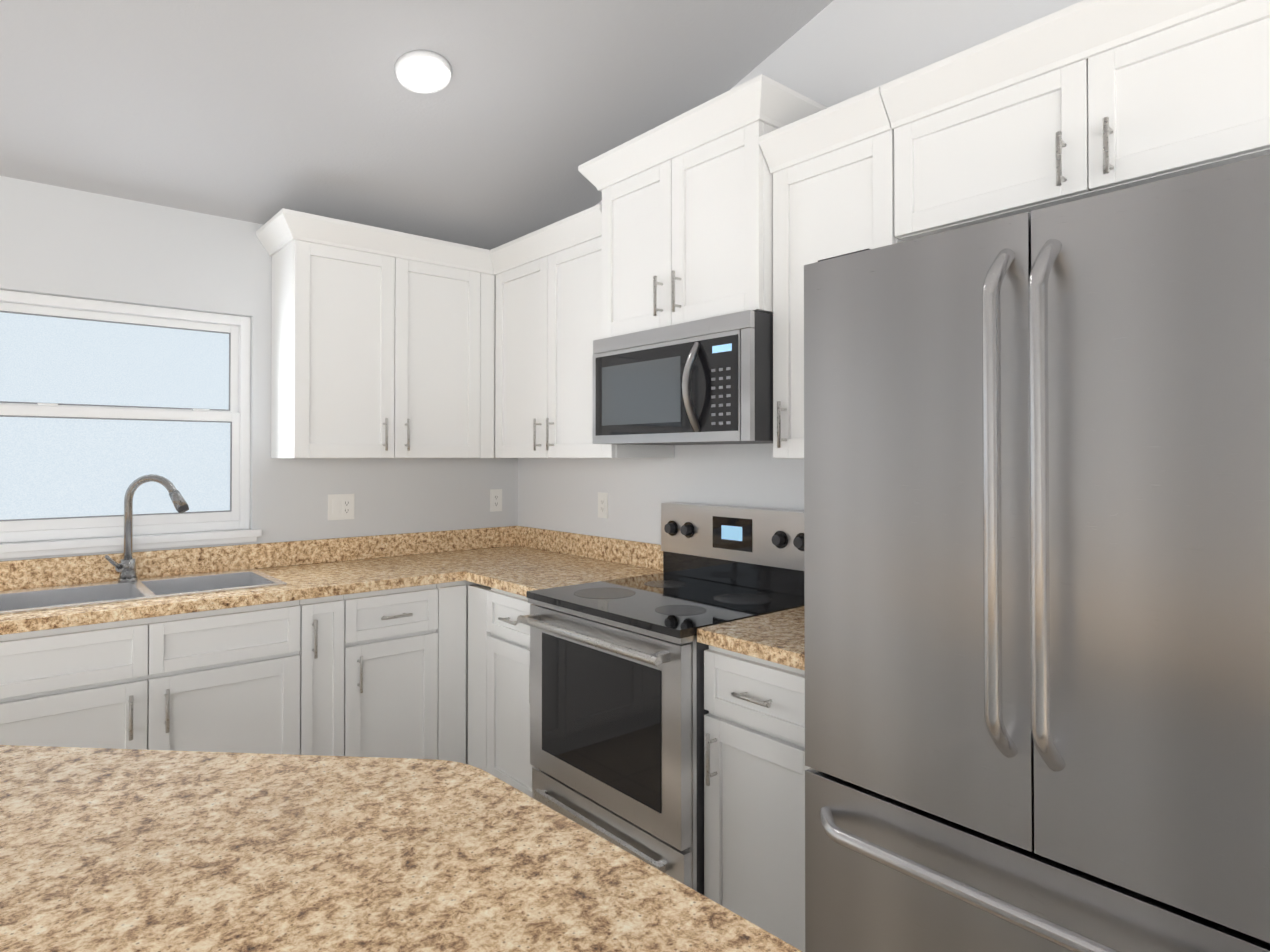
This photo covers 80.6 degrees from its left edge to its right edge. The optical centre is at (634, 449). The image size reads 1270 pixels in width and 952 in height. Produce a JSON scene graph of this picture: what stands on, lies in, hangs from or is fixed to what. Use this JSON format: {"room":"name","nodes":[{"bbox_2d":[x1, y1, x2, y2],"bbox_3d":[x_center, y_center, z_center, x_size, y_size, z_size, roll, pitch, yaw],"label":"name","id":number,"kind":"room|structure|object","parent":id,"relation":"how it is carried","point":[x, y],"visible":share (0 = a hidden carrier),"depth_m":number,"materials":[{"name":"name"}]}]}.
{"room":"kitchen","nodes":[
{"label":"kitchen","id":0,"kind":"room"},
{"bbox_2d":[0,176,517,560],"bbox_3d":[-2.589,0.192,2.363,5.350,2.420,0.150,0,-1,-40],"label":"wall","id":1,"kind":"structure","parent":0,"point":[63,242],"depth_m":3.08,"materials":[{"name":"white paint"}]},
{"bbox_2d":[0,290,261,558],"bbox_3d":[-1.962,-0.088,2.849,0.970,0.939,0.137,0,-1,-40],"label":"window","id":2,"kind":"structure","parent":1,"relation":"in","point":[104,405],"depth_m":2.86,"materials":[{"name":"glass"}]},
{"bbox_2d":[328,494,353,519],"bbox_3d":[-1.312,0.257,3.343,0.116,0.114,0.009,0,-1,-40],"label":"outlet","id":3,"kind":"object","parent":1,"relation":"attached to","point":[340,506],"visible":1,"depth_m":3.34,"materials":[{"name":"white plastic"}]},
{"bbox_2d":[268,212,495,457],"bbox_3d":[-1.095,-0.435,3.326,0.884,0.948,0.322,0,-1,-40],"label":"upper cabinet","id":4,"kind":"object","parent":1,"relation":"attached to","point":[382,342],"depth_m":3.14,"materials":[{"name":"white wood"}]},
{"bbox_2d":[490,489,501,511],"bbox_3d":[-0.715,0.263,3.851,0.070,0.114,0.007,0,-1,-40],"label":"outlet","id":5,"kind":"object","parent":1,"relation":"attached to","point":[495,499],"visible":1,"depth_m":3.85,"materials":[{"name":"white plastic"}]},
{"bbox_2d":[0,0,833,249],"bbox_3d":[-0.257,-1.627,-0.361,5.350,1.373,7.350,0,-1,-40],"label":"ceiling","id":6,"kind":"structure","parent":0,"point":[263,112],"depth_m":2.54,"materials":[{"name":"grey paint"}]},
{"bbox_2d":[394,50,451,93],"bbox_3d":[-0.695,-1.235,2.459,0.184,0.064,0.178,0,-1,-40],"label":"ceiling light","id":7,"kind":"object","parent":6,"relation":"attached to","point":[423,71],"visible":0.98,"depth_m":2.43,"materials":[{"name":"white plastic"}]},
{"bbox_2d":[518,0,1082,544],"bbox_3d":[1.724,-0.453,1.312,0.150,3.688,7.350,0,-1,-40],"label":"wall","id":8,"kind":"structure","parent":0,"point":[834,52],"depth_m":2.63,"materials":[{"name":"white paint"}]},
{"bbox_2d":[490,204,673,457],"bbox_3d":[-0.271,-0.436,3.240,0.384,0.948,0.875,0,-1,-40],"label":"upper cabinet","id":9,"kind":"object","parent":8,"relation":"attached to","point":[548,327],"visible":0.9,"depth_m":3.12,"materials":[{"name":"white wood"}]},
{"bbox_2d":[598,492,607,517],"bbox_3d":[-0.146,0.253,3.380,0.007,0.114,0.070,0,-1,-40],"label":"outlet","id":10,"kind":"object","parent":8,"relation":"attached to","point":[602,505],"visible":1,"depth_m":3.38,"materials":[{"name":"white plastic"}]},
{"bbox_2d":[578,74,827,338],"bbox_3d":[0.241,-0.735,2.600,0.439,0.653,0.884,0,-1,-40],"label":"upper cabinet","id":11,"kind":"object","parent":8,"relation":"attached to","point":[687,216],"visible":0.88,"depth_m":2.42,"materials":[{"name":"white wood"}]},
{"bbox_2d":[593,310,772,444],"bbox_3d":[0.223,-0.212,2.579,0.484,0.382,0.756,0,-1,-40],"label":"over-the-range microwave","id":12,"kind":"object","parent":11,"relation":"attached to","point":[707,381],"visible":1,"depth_m":2.36,"materials":[{"name":"grey metal"}]},
{"bbox_2d":[759,86,903,458],"bbox_3d":[0.638,-0.447,2.172,0.384,0.948,0.396,0,-1,-40],"label":"upper cabinet","id":13,"kind":"object","parent":8,"relation":"attached to","point":[831,168],"visible":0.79,"depth_m":2.12,"materials":[{"name":"white wood"}]},
{"bbox_2d":[880,0,1269,240],"bbox_3d":[1.081,-0.738,1.653,0.384,0.375,0.967,0,-1,-40],"label":"upper cabinet","id":14,"kind":"object","parent":8,"relation":"attached to","point":[1083,99],"visible":1,"depth_m":1.60,"materials":[{"name":"white wood"}]},
{"bbox_3d":[-0.257,1.424,-0.392,5.350,0.100,7.350,0,-1,-40],"label":"floor","id":15,"kind":"structure","parent":0,"visible":0},
{"bbox_2d":[0,600,300,754],"bbox_3d":[-1.715,0.965,2.567,0.911,0.873,0.655,0,-1,-40],"label":"base cabinet","id":16,"kind":"object","parent":15,"relation":"on","point":[224,680],"visible":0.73,"depth_m":2.37,"materials":[{"name":"white wood"}]},
{"bbox_2d":[299,595,344,755],"bbox_3d":[-1.309,0.969,2.912,0.152,0.873,0.655,0,-1,-40],"label":"base cabinet","id":17,"kind":"object","parent":15,"relation":"on","point":[321,652],"visible":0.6,"depth_m":2.70,"materials":[{"name":"white wood"}]},
{"bbox_2d":[343,580,490,763],"bbox_3d":[-0.827,0.973,3.321,1.109,0.873,0.655,0,-1,-40],"label":"base cabinet","id":18,"kind":"object","parent":15,"relation":"on","point":[405,672],"visible":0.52,"depth_m":2.91,"materials":[{"name":"white wood"}]},
{"bbox_2d":[0,526,576,634],"bbox_3d":[-1.465,0.459,2.782,2.788,0.139,0.661,0,-1,-40],"label":"countertop","id":19,"kind":"structure","parent":18,"relation":"on","point":[318,568],"depth_m":2.90,"materials":[{"name":"stone"}]},
{"bbox_2d":[0,569,286,613],"bbox_3d":[-1.723,0.583,2.615,0.830,0.200,0.458,0,-1,-40],"label":"double-bowl sink","id":20,"kind":"object","parent":19,"relation":"in","point":[34,599],"visible":0.21,"depth_m":2.66,"materials":[{"name":"silver metal"}]},
{"bbox_2d":[105,474,188,581],"bbox_3d":[-1.790,0.288,2.738,0.251,0.392,0.177,0,-1,-40],"label":"pull-down faucet","id":21,"kind":"object","parent":19,"relation":"on","point":[126,567],"visible":1,"depth_m":2.74,"materials":[{"name":"silver metal"}]},
{"bbox_2d":[464,534,662,596],"bbox_3d":[-0.259,0.462,3.018,0.645,0.139,0.540,0,-1,-40],"label":"countertop","id":22,"kind":"structure","parent":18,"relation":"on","point":[521,560],"depth_m":3.22,"materials":[{"name":"stone"}]},
{"bbox_2d":[468,584,533,796],"bbox_3d":[-0.277,0.970,3.024,0.655,0.873,0.577,0,-1,-40],"label":"base cabinet","id":23,"kind":"object","parent":15,"relation":"on","point":[498,690],"visible":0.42,"depth_m":2.88,"materials":[{"name":"white wood"}]},
{"bbox_2d":[517,502,804,894],"bbox_3d":[0.118,0.804,2.480,0.758,1.193,0.758,0,-1,-40],"label":"electric range","id":24,"kind":"object","parent":15,"relation":"on","point":[618,711],"visible":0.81,"depth_m":2.29,"materials":[{"name":"grey metal"}]},
{"bbox_2d":[704,645,809,951],"bbox_3d":[0.533,0.960,2.072,0.655,0.873,0.390,0,-1,-40],"label":"base cabinet","id":25,"kind":"object","parent":15,"relation":"on","point":[755,767],"visible":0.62,"depth_m":1.90,"materials":[{"name":"white wood"}]},
{"bbox_2d":[697,606,804,669],"bbox_3d":[0.560,0.452,2.057,0.643,0.139,0.458,0,-1,-40],"label":"countertop","id":26,"kind":"structure","parent":25,"relation":"on","point":[778,637],"depth_m":1.95,"materials":[{"name":"stone"}]},
{"bbox_2d":[804,154,1269,951],"bbox_3d":[0.916,0.498,1.447,0.854,1.784,0.904,0,-1,-40],"label":"refrigerator","id":27,"kind":"object","parent":15,"relation":"on","point":[1036,522],"visible":1,"depth_m":1.19,"materials":[{"name":"grey metal"}]},
{"bbox_3d":[-0.143,0.942,0.345,1.002,0.874,3.117,0,-1,-40],"label":"cabinet","id":28,"kind":"object","parent":15,"relation":"on","visible":0},
{"bbox_2d":[0,745,801,951],"bbox_3d":[-0.170,0.486,0.382,1.072,0.037,3.202,0,-1,-40],"label":"countertop","id":29,"kind":"structure","parent":28,"relation":"on","point":[118,850],"depth_m":0.85,"materials":[{"name":"stone"}]}
]}

